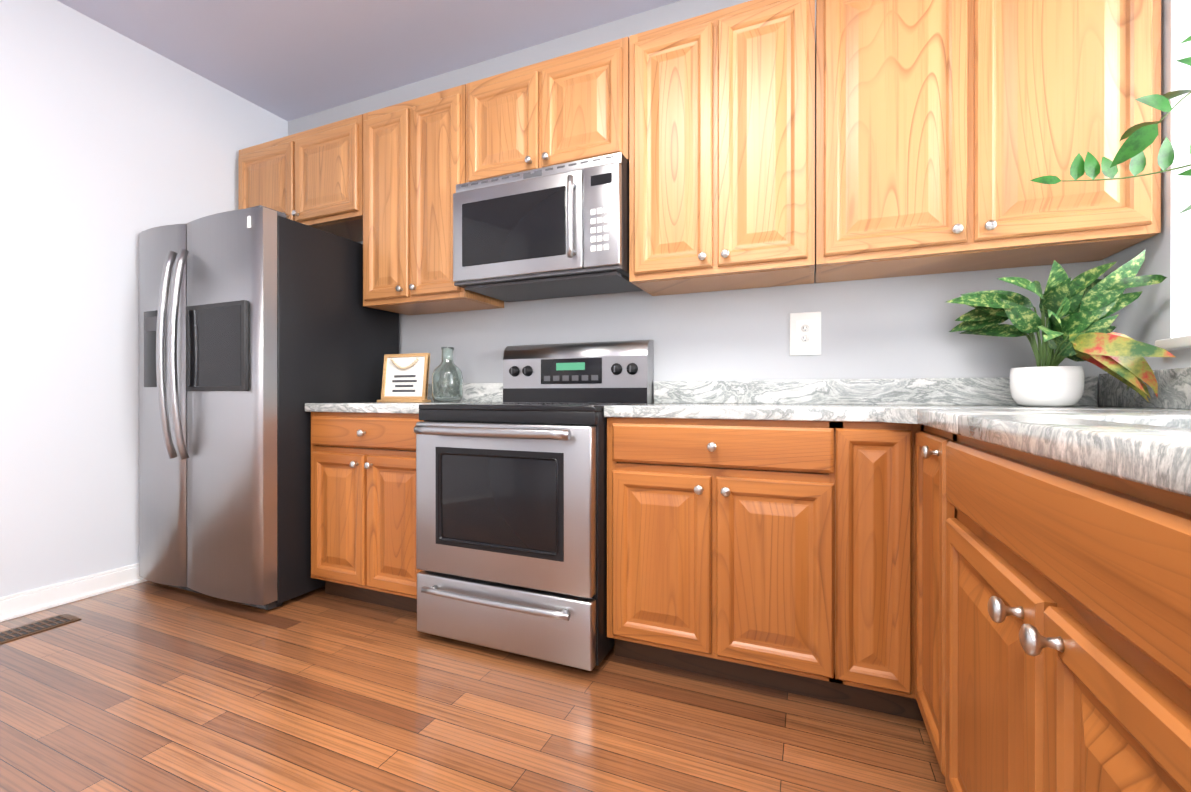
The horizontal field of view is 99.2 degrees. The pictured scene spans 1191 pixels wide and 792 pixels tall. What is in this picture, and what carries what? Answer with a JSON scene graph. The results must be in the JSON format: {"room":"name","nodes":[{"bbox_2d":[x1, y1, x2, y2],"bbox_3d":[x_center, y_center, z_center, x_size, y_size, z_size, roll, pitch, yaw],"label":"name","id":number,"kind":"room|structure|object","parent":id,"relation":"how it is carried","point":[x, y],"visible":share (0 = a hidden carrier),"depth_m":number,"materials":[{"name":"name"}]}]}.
{"room":"kitchen","nodes":[
{"label":"kitchen","id":0,"kind":"room"},
{"bbox_2d":[0,0,287,596],"bbox_3d":[-3.158,-0.420,0.759,0.120,2.740,5.600,0,0,23],"label":"wall","id":1,"kind":"structure","parent":0,"point":[113,144],"depth_m":2.37,"materials":[{"name":"paint"}]},
{"bbox_2d":[0,563,148,621],"bbox_3d":[-3.091,0.900,0.733,0.023,0.100,5.580,0,0,23],"label":"baseboard","id":2,"kind":"structure","parent":1,"relation":"attached to","point":[17,605],"depth_m":2.32,"materials":[{"name":"white"}]},
{"bbox_2d":[57,0,680,120],"bbox_3d":[0.133,-1.837,-0.638,7.270,0.100,5.840,0,0,23],"label":"ceiling","id":3,"kind":"structure","parent":0,"point":[288,60],"depth_m":2.52,"materials":[{"name":"paint"}]},
{"bbox_2d":[0,581,947,791],"bbox_3d":[0.133,1.003,-0.634,7.270,0.100,5.840,0,0,23],"label":"floor","id":4,"kind":"structure","parent":0,"point":[148,686],"depth_m":1.50,"materials":[{"name":"brown wood"}]},
{"bbox_2d":[0,613,80,643],"bbox_3d":[-2.313,0.945,2.011,0.140,0.006,0.360,0,0,23],"label":"floor vent","id":5,"kind":"object","parent":4,"relation":"in","point":[12,634],"visible":1,"depth_m":2.06,"materials":[{"name":"brown metal"}]},
{"bbox_2d":[139,205,398,609],"bbox_3d":[-1.723,0.061,2.675,0.938,1.772,0.884,0,0,23],"label":"refrigerator","id":6,"kind":"object","parent":4,"relation":"on","point":[260,326],"visible":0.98,"depth_m":2.31,"materials":[{"name":"silver metal"}]},
{"bbox_2d":[311,412,422,612],"bbox_3d":[-0.890,0.510,2.479,0.717,0.874,0.658,0,0,23],"label":"base cabinet","id":7,"kind":"object","parent":4,"relation":"on","point":[363,507],"visible":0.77,"depth_m":2.22,"materials":[{"name":"brown wood"}]},
{"bbox_2d":[305,383,502,413],"bbox_3d":[-0.888,0.002,2.491,0.729,0.140,0.632,0,0,23],"label":"countertop","id":8,"kind":"structure","parent":7,"relation":"on","point":[472,392],"depth_m":2.32,"materials":[{"name":"stone"}]},
{"bbox_2d":[377,353,430,401],"bbox_3d":[-0.973,-0.092,2.571,0.293,0.247,0.070,0,0,23],"label":"decorative sign","id":9,"kind":"object","parent":8,"relation":"on","point":[405,378],"visible":1,"depth_m":2.57,"materials":[{"name":"white paper"}]},
{"bbox_2d":[432,347,462,402],"bbox_3d":[-0.726,-0.103,2.487,0.148,0.270,0.148,0,0,23],"label":"decorative bottle","id":10,"kind":"object","parent":8,"relation":"on","point":[447,381],"visible":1,"depth_m":2.43,"materials":[{"name":"clear glass"}]},
{"bbox_2d":[414,340,652,670],"bbox_3d":[-0.237,0.346,2.116,0.756,1.205,0.800,0,0,23],"label":"range","id":11,"kind":"object","parent":4,"relation":"on","point":[511,522],"visible":0.98,"depth_m":1.82,"materials":[{"name":"silver metal"}]},
{"bbox_2d":[607,417,923,721],"bbox_3d":[0.589,0.512,1.869,0.943,0.874,0.626,0,0,23],"label":"base cabinet","id":12,"kind":"object","parent":4,"relation":"on","point":[779,555],"visible":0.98,"depth_m":1.54,"materials":[{"name":"brown wood"}]},
{"bbox_2d":[604,379,904,422],"bbox_3d":[0.555,0.003,1.841,0.907,0.140,0.702,0,0,23],"label":"countertop","id":13,"kind":"structure","parent":12,"relation":"on","point":[842,400],"depth_m":1.98,"materials":[{"name":"stone"}]},
{"bbox_2d":[915,425,930,740],"bbox_3d":[1.119,0.513,1.122,0.653,0.874,0.373,0,0,23],"label":"base cabinet","id":14,"kind":"object","parent":4,"relation":"on","point":[922,438],"depth_m":1.30,"materials":[{"name":"brown wood"}]},
{"bbox_2d":[931,428,1190,791],"bbox_3d":[0.858,0.514,0.506,0.653,0.874,1.040,0,0,23],"label":"base cabinet","id":15,"kind":"object","parent":4,"relation":"on","point":[1052,625],"depth_m":0.60,"materials":[{"name":"brown wood"}]},
{"bbox_2d":[905,367,1190,496],"bbox_3d":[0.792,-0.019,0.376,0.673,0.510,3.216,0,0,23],"label":"countertop","id":16,"kind":"structure","parent":15,"relation":"on","point":[1119,432],"depth_m":0.86,"materials":[{"name":"stone"}]},
{"bbox_2d":[946,249,1174,406],"bbox_3d":[1.364,-0.192,1.576,0.468,0.450,0.409,0,0,23],"label":"potted plant","id":17,"kind":"object","parent":16,"relation":"on","point":[1087,301],"visible":1,"depth_m":1.50,"materials":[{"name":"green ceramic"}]},
{"bbox_2d":[288,0,1104,405],"bbox_3d":[1.250,-0.422,1.997,7.270,2.740,0.120,0,0,23],"label":"wall","id":18,"kind":"structure","parent":0,"point":[890,328],"depth_m":2.21,"materials":[{"name":"paint"}]},
{"bbox_2d":[238,114,362,241],"bbox_3d":[-1.603,-1.192,2.931,0.985,0.522,0.379,0,0,23],"label":"upper cabinet","id":19,"kind":"object","parent":18,"relation":"attached to","point":[313,177],"visible":0.69,"depth_m":2.75,"materials":[{"name":"brown wood"}]},
{"bbox_2d":[363,84,503,314],"bbox_3d":[-0.849,-0.957,2.612,0.642,0.992,0.379,0,0,23],"label":"upper cabinet","id":20,"kind":"object","parent":18,"relation":"attached to","point":[414,162],"visible":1,"depth_m":2.47,"materials":[{"name":"brown wood"}]},
{"bbox_2d":[466,37,628,182],"bbox_3d":[-0.182,-1.204,2.328,0.798,0.497,0.379,0,0,23],"label":"upper cabinet","id":21,"kind":"object","parent":18,"relation":"attached to","point":[571,107],"visible":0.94,"depth_m":2.17,"materials":[{"name":"brown wood"}]},
{"bbox_2d":[453,152,642,301],"bbox_3d":[-0.203,-0.720,2.280,0.795,0.469,0.484,0,0,23],"label":"microwave","id":22,"kind":"object","parent":21,"relation":"attached to","point":[556,231],"visible":0.98,"depth_m":2.11,"materials":[{"name":"silver metal"}]},
{"bbox_2d":[629,0,814,295],"bbox_3d":[0.507,-0.956,2.037,0.687,0.992,0.379,0,0,23],"label":"upper cabinet","id":23,"kind":"object","parent":18,"relation":"attached to","point":[721,149],"visible":1,"depth_m":1.89,"materials":[{"name":"brown wood"}]},
{"bbox_2d":[790,312,820,355],"bbox_3d":[0.864,-0.257,2.088,0.120,0.176,0.011,0,0,23],"label":"electrical outlet plate","id":24,"kind":"object","parent":18,"relation":"attached to","point":[805,333],"visible":1,"depth_m":2.08,"materials":[{"name":"white plastic"}]},
{"bbox_2d":[815,0,1160,282],"bbox_3d":[1.237,-0.955,1.727,0.890,0.992,0.379,0,0,23],"label":"upper cabinet","id":25,"kind":"object","parent":18,"relation":"attached to","point":[947,131],"visible":0.98,"depth_m":1.59,"materials":[{"name":"brown wood"}]},
{"bbox_2d":[1104,0,1190,373],"bbox_3d":[1.094,-0.418,0.070,0.115,2.740,3.550,0,0,23],"label":"window","id":26,"kind":"structure","parent":0,"point":[1151,314],"depth_m":1.41,"materials":[{"name":"paint"}]},
{"bbox_2d":[1155,335,1190,350],"bbox_3d":[1.056,-0.113,-0.020,0.185,0.080,3.054,0,0,23],"label":"window sill","id":27,"kind":"structure","parent":26,"relation":"attached to","point":[1178,343],"depth_m":1.34,"materials":[{"name":"white paint"}]},
{"bbox_2d":[1030,36,1190,213],"bbox_3d":[1.428,-0.501,0.892,0.840,0.689,0.825,0,0,23],"label":"potted plant","id":28,"kind":"object","parent":27,"relation":"on","point":[1141,138],"visible":1,"depth_m":1.29,"materials":[{"name":"green plant"}]}
]}

